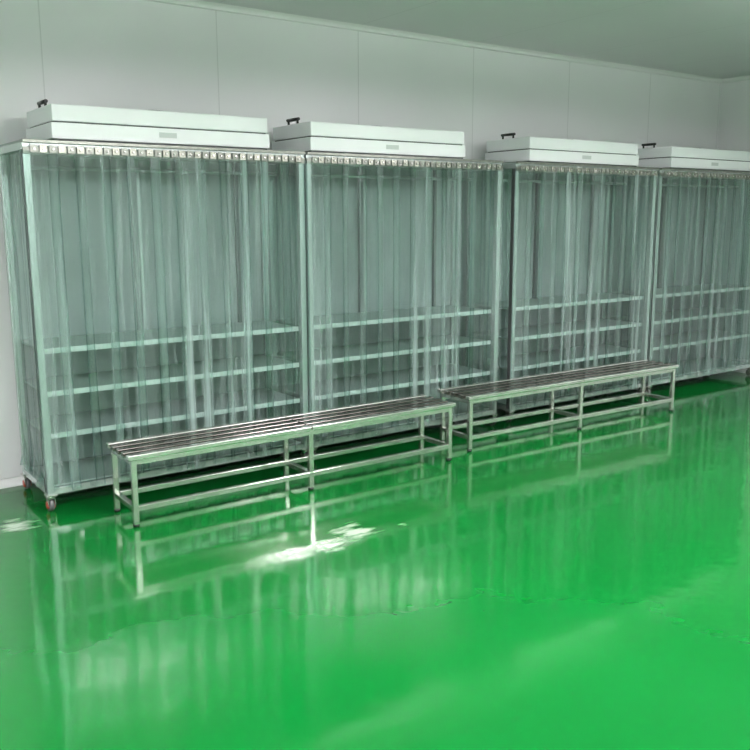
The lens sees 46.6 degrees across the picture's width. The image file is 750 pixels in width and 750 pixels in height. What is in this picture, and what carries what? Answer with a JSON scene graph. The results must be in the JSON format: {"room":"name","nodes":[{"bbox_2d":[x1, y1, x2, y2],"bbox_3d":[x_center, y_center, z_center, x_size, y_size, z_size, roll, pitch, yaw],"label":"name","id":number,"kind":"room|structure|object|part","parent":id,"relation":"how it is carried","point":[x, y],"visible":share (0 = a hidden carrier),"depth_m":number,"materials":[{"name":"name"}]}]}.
{"room":"clean room","nodes":[
{"label":"clean room","id":0,"kind":"room"},
{"bbox_2d":[0,0,720,478],"bbox_3d":[-0.951,-1.022,6.368,11.660,3.116,0.100,-8,13,-35],"label":"wall","id":1,"kind":"structure","parent":0,"point":[129,54],"depth_m":6.37,"materials":[{"name":"white paint"}]},
{"bbox_2d":[0,403,481,488],"bbox_3d":[-0.902,0.496,6.585,11.460,0.050,0.050,-8,13,-35],"label":"baseboard","id":2,"kind":"structure","parent":1,"relation":"attached to","point":[12,481],"depth_m":5.59,"materials":[{"name":"silver metal"}]},
{"bbox_2d":[146,0,722,83],"bbox_3d":[-0.915,-2.525,6.034,11.460,0.040,0.040,-8,13,-35],"label":"trim","id":3,"kind":"structure","parent":1,"relation":"attached to","point":[189,3],"depth_m":6.91,"materials":[{"name":"silver metal"}]},
{"bbox_2d":[0,371,749,749],"bbox_3d":[1.625,1.195,3.151,11.660,0.100,8.890,-8,13,-35],"label":"floor","id":4,"kind":"structure","parent":0,"point":[559,586],"depth_m":3.94,"materials":[{"name":"green paint"}]},
{"bbox_2d":[0,139,311,510],"bbox_3d":[-1.338,-0.370,5.605,1.824,2.111,0.647,-8,13,-35],"label":"tall cabinet","id":5,"kind":"object","parent":4,"relation":"on","point":[137,274],"visible":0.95,"depth_m":5.64,"materials":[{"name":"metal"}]},
{"bbox_3d":[-1.351,-1.403,5.430,1.775,0.012,0.560,-8,13,-35],"label":"plate","id":6,"kind":"part","parent":5,"relation":"part of","materials":[{"name":"grey metal"}]},
{"bbox_2d":[9,155,43,485],"bbox_3d":[-2.060,-0.308,5.110,0.071,1.921,0.515,-8,13,-35],"label":"curtain","id":7,"kind":"object","parent":5,"relation":"hanging from","point":[33,473],"depth_m":5.24,"materials":[{"name":"clear plastic"}]},
{"bbox_2d":[26,99,269,149],"bbox_3d":[-1.381,-1.527,5.384,1.364,0.246,0.526,-8,13,-35],"label":"filter","id":8,"kind":"object","parent":5,"relation":"on","point":[67,122],"visible":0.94,"depth_m":5.11,"materials":[{"name":"grey metal"}]},
{"bbox_3d":[-1.919,-1.558,5.023,0.022,0.051,0.150,-8,13,-35],"label":"handle","id":9,"kind":"part","parent":8,"relation":"part of","materials":[{"name":"black plastic"}]},
{"bbox_3d":[-1.177,-1.330,5.199,1.775,0.076,0.033,-8,13,-35],"label":"strip hanging rail","id":10,"kind":"part","parent":5,"relation":"part of","materials":[{"name":"metal"}]},
{"bbox_2d":[275,165,294,438],"bbox_3d":[-0.639,-0.496,6.114,0.077,1.922,0.514,-8,13,-35],"label":"curtain","id":11,"kind":"object","parent":5,"relation":"hanging from","point":[276,392],"depth_m":6.08,"materials":[{"name":"clear plastic"}]},
{"bbox_2d":[106,394,455,527],"bbox_3d":[-0.495,0.495,5.572,2.330,0.416,0.375,-7,13,-35],"label":"bench","id":12,"kind":"object","parent":4,"relation":"on","point":[159,447],"visible":1,"depth_m":5.41,"materials":[{"name":"silver metal"}]},
{"bbox_2d":[266,152,503,453],"bbox_3d":[0.114,-0.564,6.635,1.824,2.111,0.645,-8,13,-35],"label":"tall cabinet","id":13,"kind":"object","parent":4,"relation":"on","point":[383,311],"visible":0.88,"depth_m":6.71,"materials":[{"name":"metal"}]},
{"bbox_2d":[272,164,299,412],"bbox_3d":[-0.606,-0.500,6.139,0.072,1.924,0.517,-8,13,-35],"label":"curtain","id":14,"kind":"object","parent":13,"relation":"hanging from","point":[275,305],"depth_m":6.32,"materials":[{"name":"clear plastic"}]},
{"bbox_2d":[272,117,464,158],"bbox_3d":[-0.025,-1.708,6.345,1.364,0.246,0.526,-8,13,-35],"label":"filter","id":15,"kind":"object","parent":13,"relation":"on","point":[311,136],"visible":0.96,"depth_m":6.05,"materials":[{"name":"grey metal"}]},
{"bbox_3d":[-0.563,-1.739,5.984,0.022,0.051,0.150,-8,13,-35],"label":"handle","id":16,"kind":"part","parent":15,"relation":"part of","materials":[{"name":"black plastic"}]},
{"bbox_3d":[0.020,-0.630,6.758,1.695,1.917,0.260,-8,13,-35],"label":"panel","id":17,"kind":"part","parent":13,"relation":"part of","materials":[{"name":"grey"}]},
{"bbox_3d":[0.276,-1.524,6.228,1.775,0.076,0.033,-8,13,-35],"label":"strip hanging rail","id":18,"kind":"part","parent":13,"relation":"part of","materials":[{"name":"metal"}]},
{"bbox_2d":[466,183,484,377],"bbox_3d":[0.813,-0.689,7.146,0.075,1.926,0.512,-8,13,-35],"label":"curtain","id":19,"kind":"object","parent":13,"relation":"hanging from","point":[470,183],"depth_m":7.12,"materials":[{"name":"clear plastic"}]},
{"bbox_2d":[437,359,678,451],"bbox_3d":[1.551,0.210,7.082,2.370,0.416,0.375,-7,13,-34],"label":"bench","id":20,"kind":"object","parent":4,"relation":"on","point":[470,394],"visible":0.99,"depth_m":6.94,"materials":[{"name":"silver metal"}]},
{"bbox_2d":[465,161,658,421],"bbox_3d":[1.674,-0.772,7.740,1.819,2.111,0.645,-8,13,-35],"label":"tall cabinet","id":21,"kind":"object","parent":4,"relation":"on","point":[555,216],"visible":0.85,"depth_m":7.82,"materials":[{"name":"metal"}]},
{"bbox_2d":[466,172,486,383],"bbox_3d":[0.958,-0.717,7.247,0.078,1.909,0.514,-8,13,-35],"label":"curtain","id":22,"kind":"object","parent":21,"relation":"hanging from","point":[471,238],"depth_m":7.42,"materials":[{"name":"clear plastic"}]},
{"bbox_3d":[1.580,-0.838,7.863,1.695,1.917,0.260,-8,13,-35],"label":"panel","id":23,"kind":"part","parent":21,"relation":"part of","materials":[{"name":"grey"}]},
{"bbox_2d":[485,133,638,166],"bbox_3d":[1.632,-1.930,7.519,1.364,0.246,0.526,-8,13,-35],"label":"filter","id":24,"kind":"object","parent":21,"relation":"on","point":[525,149],"visible":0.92,"depth_m":7.21,"materials":[{"name":"grey metal"}]},
{"bbox_3d":[1.095,-1.961,7.158,0.022,0.051,0.150,-8,13,-35],"label":"handle","id":25,"kind":"part","parent":24,"relation":"part of","materials":[{"name":"black plastic"}]},
{"bbox_2d":[511,169,658,404],"bbox_3d":[1.838,-0.755,7.514,1.816,1.946,0.088,-8,13,-35],"label":"curtain","id":26,"kind":"object","parent":21,"relation":"hanging from","point":[515,172],"depth_m":7.55,"materials":[{"name":"clear plastic"}]},
{"bbox_3d":[1.836,-1.732,7.334,1.775,0.076,0.033,-8,13,-35],"label":"strip hanging rail","id":27,"kind":"part","parent":21,"relation":"part of","materials":[{"name":"metal"}]},
{"bbox_2d":[614,176,639,360],"bbox_3d":[2.372,-0.899,8.248,0.076,1.922,0.516,-8,13,-35],"label":"curtain","id":28,"kind":"object","parent":21,"relation":"hanging from","point":[638,350],"depth_m":8.21,"materials":[{"name":"clear plastic"}]},
{"bbox_2d":[602,168,749,392],"bbox_3d":[3.144,-0.968,8.781,1.830,2.111,0.646,-8,13,-35],"label":"tall cabinet","id":29,"kind":"object","parent":4,"relation":"on","point":[687,205],"visible":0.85,"depth_m":8.88,"materials":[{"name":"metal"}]},
{"bbox_2d":[619,177,643,378],"bbox_3d":[2.424,-0.904,8.286,0.078,1.925,0.511,-8,13,-35],"label":"curtain","id":30,"kind":"object","parent":29,"relation":"hanging from","point":[635,184],"depth_m":8.31,"materials":[{"name":"clear plastic"}]},
{"bbox_2d":[637,143,749,171],"bbox_3d":[3.120,-2.128,8.574,1.364,0.246,0.526,-8,13,-35],"label":"filter","id":31,"kind":"object","parent":29,"relation":"on","point":[672,156],"visible":0.85,"depth_m":8.22,"materials":[{"name":"grey metal"}]},
{"bbox_3d":[2.583,-2.159,8.213,0.022,0.051,0.150,-8,13,-35],"label":"handle","id":32,"kind":"part","parent":31,"relation":"part of","materials":[{"name":"black plastic"}]},
{"bbox_2d":[650,178,749,385],"bbox_3d":[3.310,-0.952,8.559,1.818,1.947,0.093,-8,13,-35],"label":"curtain","id":33,"kind":"object","parent":29,"relation":"hanging from","point":[653,295],"depth_m":8.45,"materials":[{"name":"clear plastic"}]},
{"bbox_3d":[3.308,-1.929,8.377,1.775,0.076,0.033,-8,13,-35],"label":"strip hanging rail","id":34,"kind":"part","parent":29,"relation":"part of","materials":[{"name":"metal"}]},
{"bbox_2d":[720,183,749,360],"bbox_3d":[3.843,-1.098,9.293,0.071,1.917,0.514,-8,13,-35],"label":"curtain","id":35,"kind":"object","parent":29,"relation":"hanging from","point":[720,183],"depth_m":9.29,"materials":[{"name":"clear plastic"}]},
{"bbox_2d":[200,0,749,78],"bbox_3d":[1.614,-1.968,2.570,11.660,0.100,8.890,-8,13,-35],"label":"ceiling","id":36,"kind":"structure","parent":0,"point":[709,38],"depth_m":6.58,"materials":[{"name":"white paint"}]},
{"bbox_2d":[710,80,749,361],"bbox_3d":[6.308,-1.012,6.182,0.100,3.116,8.690,-8,13,-35],"label":"wall","id":37,"kind":"structure","parent":0,"point":[734,117],"depth_m":9.41,"materials":[{"name":"white paint"}]},
{"bbox_2d":[722,75,749,82],"bbox_3d":[6.246,-2.517,5.864,0.040,0.040,8.690,-8,13,-35],"label":"trim","id":38,"kind":"structure","parent":37,"relation":"attached to","point":[741,78],"depth_m":9.19,"materials":[{"name":"silver metal"}]},
{"bbox_2d":[733,368,747,372],"bbox_3d":[6.252,0.504,6.416,0.050,0.050,8.690,-8,13,-35],"label":"baseboard","id":39,"kind":"structure","parent":37,"relation":"attached to","point":[744,369],"depth_m":9.50,"materials":[{"name":"silver metal"}]}
]}

